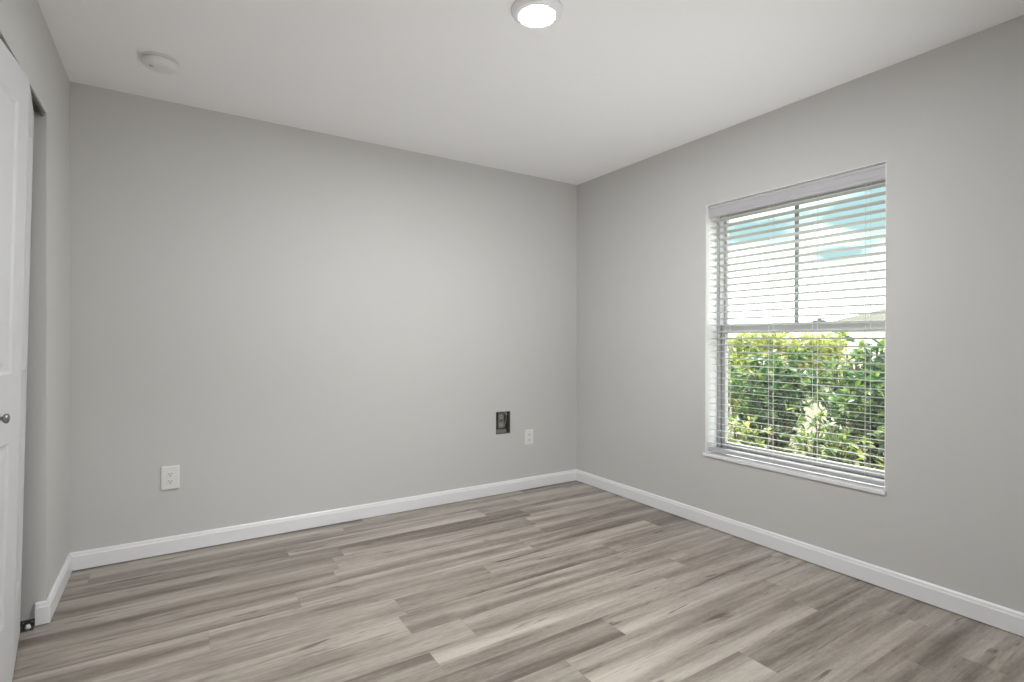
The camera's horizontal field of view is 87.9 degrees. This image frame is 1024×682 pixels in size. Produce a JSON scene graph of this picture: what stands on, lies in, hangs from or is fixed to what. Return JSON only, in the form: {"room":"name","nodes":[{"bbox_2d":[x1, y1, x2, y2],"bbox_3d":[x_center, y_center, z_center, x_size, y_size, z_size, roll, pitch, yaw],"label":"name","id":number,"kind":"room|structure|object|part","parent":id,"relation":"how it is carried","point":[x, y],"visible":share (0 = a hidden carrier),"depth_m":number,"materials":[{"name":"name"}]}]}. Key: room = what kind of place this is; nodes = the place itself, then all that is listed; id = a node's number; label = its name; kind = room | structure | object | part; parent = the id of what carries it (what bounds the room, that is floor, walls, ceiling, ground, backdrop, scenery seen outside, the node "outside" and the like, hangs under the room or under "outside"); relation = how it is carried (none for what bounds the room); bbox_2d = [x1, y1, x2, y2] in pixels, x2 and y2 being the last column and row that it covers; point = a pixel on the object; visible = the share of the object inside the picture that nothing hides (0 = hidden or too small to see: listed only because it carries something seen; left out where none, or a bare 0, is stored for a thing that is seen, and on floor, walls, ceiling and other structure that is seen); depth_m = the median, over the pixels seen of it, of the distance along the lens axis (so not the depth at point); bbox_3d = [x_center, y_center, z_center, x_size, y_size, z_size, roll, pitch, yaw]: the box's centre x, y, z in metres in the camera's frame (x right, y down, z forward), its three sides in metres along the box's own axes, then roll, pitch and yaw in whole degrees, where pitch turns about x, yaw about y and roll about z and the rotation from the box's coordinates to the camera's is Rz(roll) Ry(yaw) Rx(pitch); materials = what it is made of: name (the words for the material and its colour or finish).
{"room":"empty bedroom","nodes":[
{"label":"empty bedroom","id":0,"kind":"room"},
{"bbox_2d":[0,0,69,620],"bbox_3d":[-1.323,-0.067,1.159,0.115,2.440,3.457,0,0,-33],"label":"wall","id":1,"kind":"structure","parent":0,"point":[24,30],"depth_m":2.16,"materials":[{"name":"grey paint"}]},
{"bbox_2d":[0,37,43,116],"bbox_3d":[-1.501,-0.915,1.441,0.098,0.016,1.630,0,0,-33],"label":"door track","id":2,"kind":"object","parent":1,"relation":"attached to","point":[36,107],"visible":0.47,"depth_m":2.08,"materials":[{"name":"grey metal"}]},
{"bbox_2d":[0,38,33,681],"bbox_3d":[-1.686,0.124,1.772,0.100,2.030,0.776,1,-1,-33],"label":"door","id":3,"kind":"structure","parent":2,"relation":"hanging from","point":[16,106],"depth_m":1.72,"materials":[{"name":"white wood"}]},
{"bbox_3d":[-1.545,0.236,1.615,0.027,0.031,0.031,1,-1,-33],"label":"knob","id":4,"kind":"part","parent":3,"relation":"part of","materials":[{"name":"silver metal"}]},
{"bbox_3d":[-1.795,0.124,1.930,0.075,2.031,0.397,0,0,-40],"label":"panel","id":5,"kind":"part","parent":3,"relation":"part of","materials":[{"name":"white wood"}]},
{"bbox_2d":[35,553,71,625],"bbox_3d":[-2.057,1.101,2.397,0.046,0.088,0.586,0,0,-33],"label":"baseboard","id":6,"kind":"structure","parent":1,"relation":"attached to","point":[44,610],"depth_m":2.25,"materials":[{"name":"white wood"}]},
{"bbox_2d":[69,82,576,552],"bbox_3d":[-1.142,-0.070,3.407,4.320,2.440,0.140,0,0,-33],"label":"wall","id":7,"kind":"structure","parent":0,"point":[292,320],"depth_m":3.21,"materials":[{"name":"grey paint"}]},
{"bbox_2d":[161,465,179,490],"bbox_3d":[-1.844,0.739,2.870,0.086,0.127,0.016,0,0,-33],"label":"wall outlet","id":8,"kind":"object","parent":7,"relation":"attached to","point":[170,475],"visible":1,"depth_m":2.87,"materials":[{"name":"white plastic"}]},
{"bbox_2d":[167,479,173,483],"bbox_3d":[-1.841,0.758,2.865,0.034,0.028,0.003,0,0,-33],"label":"socket","id":9,"kind":"object","parent":8,"relation":"attached to","point":[169,481],"depth_m":2.86,"materials":[{"name":"grey plastic"}]},
{"bbox_2d":[167,472,173,476],"bbox_3d":[-1.841,0.719,2.865,0.034,0.028,0.003,0,0,-33],"label":"socket","id":10,"kind":"object","parent":8,"relation":"attached to","point":[169,474],"depth_m":2.86,"materials":[{"name":"grey plastic"}]},
{"bbox_2d":[71,469,575,570],"bbox_3d":[-0.834,1.102,3.517,3.249,0.088,0.014,0,0,-33],"label":"baseboard","id":11,"kind":"structure","parent":7,"relation":"attached to","point":[102,556],"depth_m":3.20,"materials":[{"name":"white wood"}]},
{"bbox_2d":[496,411,509,434],"bbox_3d":[-0.086,0.617,4.042,0.126,0.168,0.070,0,0,-33],"label":"recessed wall box","id":12,"kind":"object","parent":7,"relation":"attached to","point":[502,418],"visible":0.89,"depth_m":4.04,"materials":[{"name":"grey"}]},
{"bbox_2d":[496,412,503,427],"bbox_3d":[-0.090,0.602,4.040,0.050,0.118,0.028,0,0,-33],"label":"receptacle","id":13,"kind":"object","parent":12,"relation":"attached to","point":[499,415],"depth_m":4.03,"materials":[{"name":"grey plastic"}]},
{"bbox_2d":[525,429,532,444],"bbox_3d":[0.134,0.747,4.135,0.078,0.118,0.011,0,0,-33],"label":"wall outlet","id":14,"kind":"object","parent":7,"relation":"attached to","point":[528,433],"visible":1,"depth_m":4.13,"materials":[{"name":"white plastic"}]},
{"bbox_2d":[12,480,1023,681],"bbox_3d":[0.204,1.216,1.295,4.320,0.120,5.157,0,0,-33],"label":"floor","id":15,"kind":"structure","parent":0,"point":[572,581],"depth_m":2.26,"materials":[{"name":"grey laminate"}]},
{"bbox_2d":[20,618,34,632],"bbox_3d":[-1.936,1.135,2.119,0.046,0.030,0.041,0,0,-33],"label":"pivot bracket","id":16,"kind":"object","parent":15,"relation":"on","point":[26,625],"visible":0.82,"depth_m":2.12,"materials":[{"name":"grey metal"}]},
{"bbox_2d":[24,624,30,629],"bbox_3d":[-1.931,1.139,2.119,0.020,0.015,0.020,0,0,-33],"label":"cup","id":17,"kind":"object","parent":16,"relation":"on","point":[26,626],"depth_m":2.11,"materials":[{"name":"white plastic"}]},
{"bbox_2d":[37,0,1023,184],"bbox_3d":[0.210,-1.384,1.290,4.320,0.200,5.157,0,0,-33],"label":"ceiling","id":18,"kind":"structure","parent":0,"point":[609,86],"depth_m":2.44,"materials":[{"name":"white paint"}]},
{"bbox_2d":[140,51,178,73],"bbox_3d":[-1.614,-1.268,2.439,0.150,0.043,0.150,0,0,-33],"label":"smoke detector","id":19,"kind":"object","parent":18,"relation":"attached to","point":[158,62],"visible":1,"depth_m":2.40,"materials":[{"name":"white plastic"}]},
{"bbox_2d":[511,0,562,28],"bbox_3d":[0.097,-1.272,2.063,0.200,0.027,0.200,0,0,-33],"label":"recessed light","id":20,"kind":"object","parent":18,"relation":"in","point":[533,14],"visible":1,"depth_m":2.04,"materials":[{"name":"white plastic"}]},
{"bbox_2d":[520,5,553,25],"bbox_3d":[0.097,-1.265,2.063,0.132,0.014,0.132,0,0,-33],"label":"diffuser","id":21,"kind":"object","parent":20,"relation":"attached to","point":[530,15],"depth_m":2.06,"materials":[{"name":"white plastic"}]},
{"bbox_2d":[576,15,1023,612],"bbox_3d":[1.975,-0.061,2.338,0.215,2.440,5.017,0,0,-33],"label":"wall","id":22,"kind":"structure","parent":0,"point":[946,122],"depth_m":2.47,"materials":[{"name":"grey paint"}]},
{"bbox_2d":[703,161,885,494],"bbox_3d":[1.560,-0.062,2.965,0.210,1.568,1.015,0,0,-33],"label":"window","id":23,"kind":"structure","parent":22,"relation":"in","point":[867,487],"depth_m":3.21,"materials":[{"name":"grey plastic"}]},
{"bbox_3d":[1.521,0.712,2.942,0.121,0.020,1.015,0,0,-33],"label":"sill","id":24,"kind":"part","parent":23,"relation":"part of","materials":[{"name":"white"}]},
{"bbox_2d":[709,163,885,486],"bbox_3d":[1.520,-0.076,2.932,0.066,1.529,0.984,0,0,-33],"label":"window blind","id":25,"kind":"object","parent":23,"relation":"attached to","point":[875,173],"visible":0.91,"depth_m":2.84,"materials":[{"name":"grey plastic"}]},
{"bbox_3d":[1.321,-0.065,3.250,0.048,1.464,0.023,0,0,-8],"label":"ladder cord","id":26,"kind":"part","parent":25,"relation":"part of","materials":[{"name":"white fabric"}]},
{"bbox_3d":[1.470,-0.065,3.016,0.048,1.464,0.023,0,0,-8],"label":"ladder cord","id":27,"kind":"part","parent":25,"relation":"part of","materials":[{"name":"white fabric"}]},
{"bbox_3d":[1.520,0.678,2.938,0.052,0.021,0.978,0,0,-33],"label":"rail","id":28,"kind":"part","parent":25,"relation":"part of","materials":[{"name":"grey plastic"}]},
{"bbox_3d":[1.602,-0.064,2.809,0.048,1.464,0.023,0,0,-8],"label":"ladder cord","id":29,"kind":"part","parent":25,"relation":"part of","materials":[{"name":"white fabric"}]},
{"bbox_3d":[1.739,-0.063,2.595,0.048,1.464,0.023,0,0,-8],"label":"ladder cord","id":30,"kind":"part","parent":25,"relation":"part of","materials":[{"name":"white fabric"}]},
{"bbox_3d":[1.598,0.284,2.987,0.028,0.779,0.949,0,0,-33],"label":"sash","id":31,"kind":"part","parent":23,"relation":"part of","materials":[{"name":"grey plastic"}]},
{"bbox_3d":[1.627,-0.431,3.003,0.026,0.766,0.949,0,0,-33],"label":"sash","id":32,"kind":"part","parent":23,"relation":"part of","materials":[{"name":"clear glass"}]},
{"bbox_2d":[576,469,1023,636],"bbox_3d":[1.456,1.109,2.936,0.014,0.088,3.457,0,0,-33],"label":"baseboard","id":33,"kind":"structure","parent":22,"relation":"attached to","point":[1007,619],"depth_m":2.65,"materials":[{"name":"white wood"}]},
{"label":"outside","id":34,"kind":"structure","parent":0,"visible":0},
{"bbox_2d":[728,350,884,464],"bbox_3d":[35.715,1.494,58.384,116.968,0.300,180.000,0,0,-33],"label":"ground","id":35,"kind":"structure","parent":34,"point":[807,409],"depth_m":9.07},
{"bbox_2d":[728,353,747,412],"bbox_3d":[2.213,0.588,6.090,1.086,1.540,0.749,0,0,-33],"label":"leafy shrub","id":36,"kind":"object","parent":35,"relation":"on","point":[731,390],"visible":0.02,"depth_m":6.04,"materials":[{"name":"green plant"}]},
{"bbox_2d":[728,413,776,448],"bbox_3d":[1.825,0.970,4.272,0.531,0.777,0.516,0,0,-33],"label":"leafy shrub","id":37,"kind":"object","parent":35,"relation":"on","point":[733,423],"visible":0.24,"depth_m":4.19,"materials":[{"name":"green plant"}]},
{"bbox_2d":[728,323,784,438],"bbox_3d":[3.224,0.556,7.385,1.130,1.602,1.200,0,0,-33],"label":"leafy shrub","id":38,"kind":"object","parent":35,"relation":"on","point":[739,348],"visible":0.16,"depth_m":7.32,"materials":[{"name":"green plant"}]},
{"bbox_2d":[728,339,824,453],"bbox_3d":[2.528,0.665,5.213,0.884,1.388,1.202,0,0,40],"label":"leafy shrub","id":39,"kind":"object","parent":35,"relation":"on","point":[760,405],"visible":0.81,"depth_m":5.10,"materials":[{"name":"green plant"}]},
{"bbox_2d":[728,332,850,383],"bbox_3d":[8.792,0.488,17.831,1.409,2.043,4.714,0,0,-33],"label":"hedge","id":40,"kind":"object","parent":35,"relation":"on","point":[830,342],"visible":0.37,"depth_m":16.67,"materials":[{"name":"green plant"}]},
{"bbox_2d":[777,401,877,464],"bbox_3d":[2.183,0.895,3.721,0.540,0.931,0.532,0,0,-33],"label":"leafy shrub","id":41,"kind":"object","parent":35,"relation":"on","point":[831,437],"visible":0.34,"depth_m":3.67,"materials":[{"name":"green plant"}]},
{"bbox_2d":[803,339,884,460],"bbox_3d":[3.962,0.664,6.078,1.166,1.396,1.296,0,0,-26],"label":"leafy shrub","id":42,"kind":"object","parent":35,"relation":"on","point":[842,382],"visible":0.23,"depth_m":6.05,"materials":[{"name":"green plant"}]},
{"bbox_2d":[807,332,884,469],"bbox_3d":[2.976,0.614,4.231,1.093,1.494,0.983,0,0,-33],"label":"leafy shrub","id":43,"kind":"object","parent":35,"relation":"on","point":[845,407],"visible":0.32,"depth_m":4.23,"materials":[{"name":"green plant"}]},
{"bbox_2d":[834,309,884,360],"bbox_3d":[30.737,-0.927,34.559,10.000,4.600,14.200,0,0,-33],"label":"house","id":44,"kind":"structure","parent":35,"relation":"on","point":[873,316],"depth_m":36.62,"materials":[{"name":"white paint"}]},
{"bbox_2d":[849,427,884,470],"bbox_3d":[2.210,0.902,2.997,0.512,0.919,0.539,0,0,-33],"label":"leafy shrub","id":45,"kind":"object","parent":35,"relation":"on","point":[863,457],"visible":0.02,"depth_m":3.08,"materials":[{"name":"green plant"}]}
]}

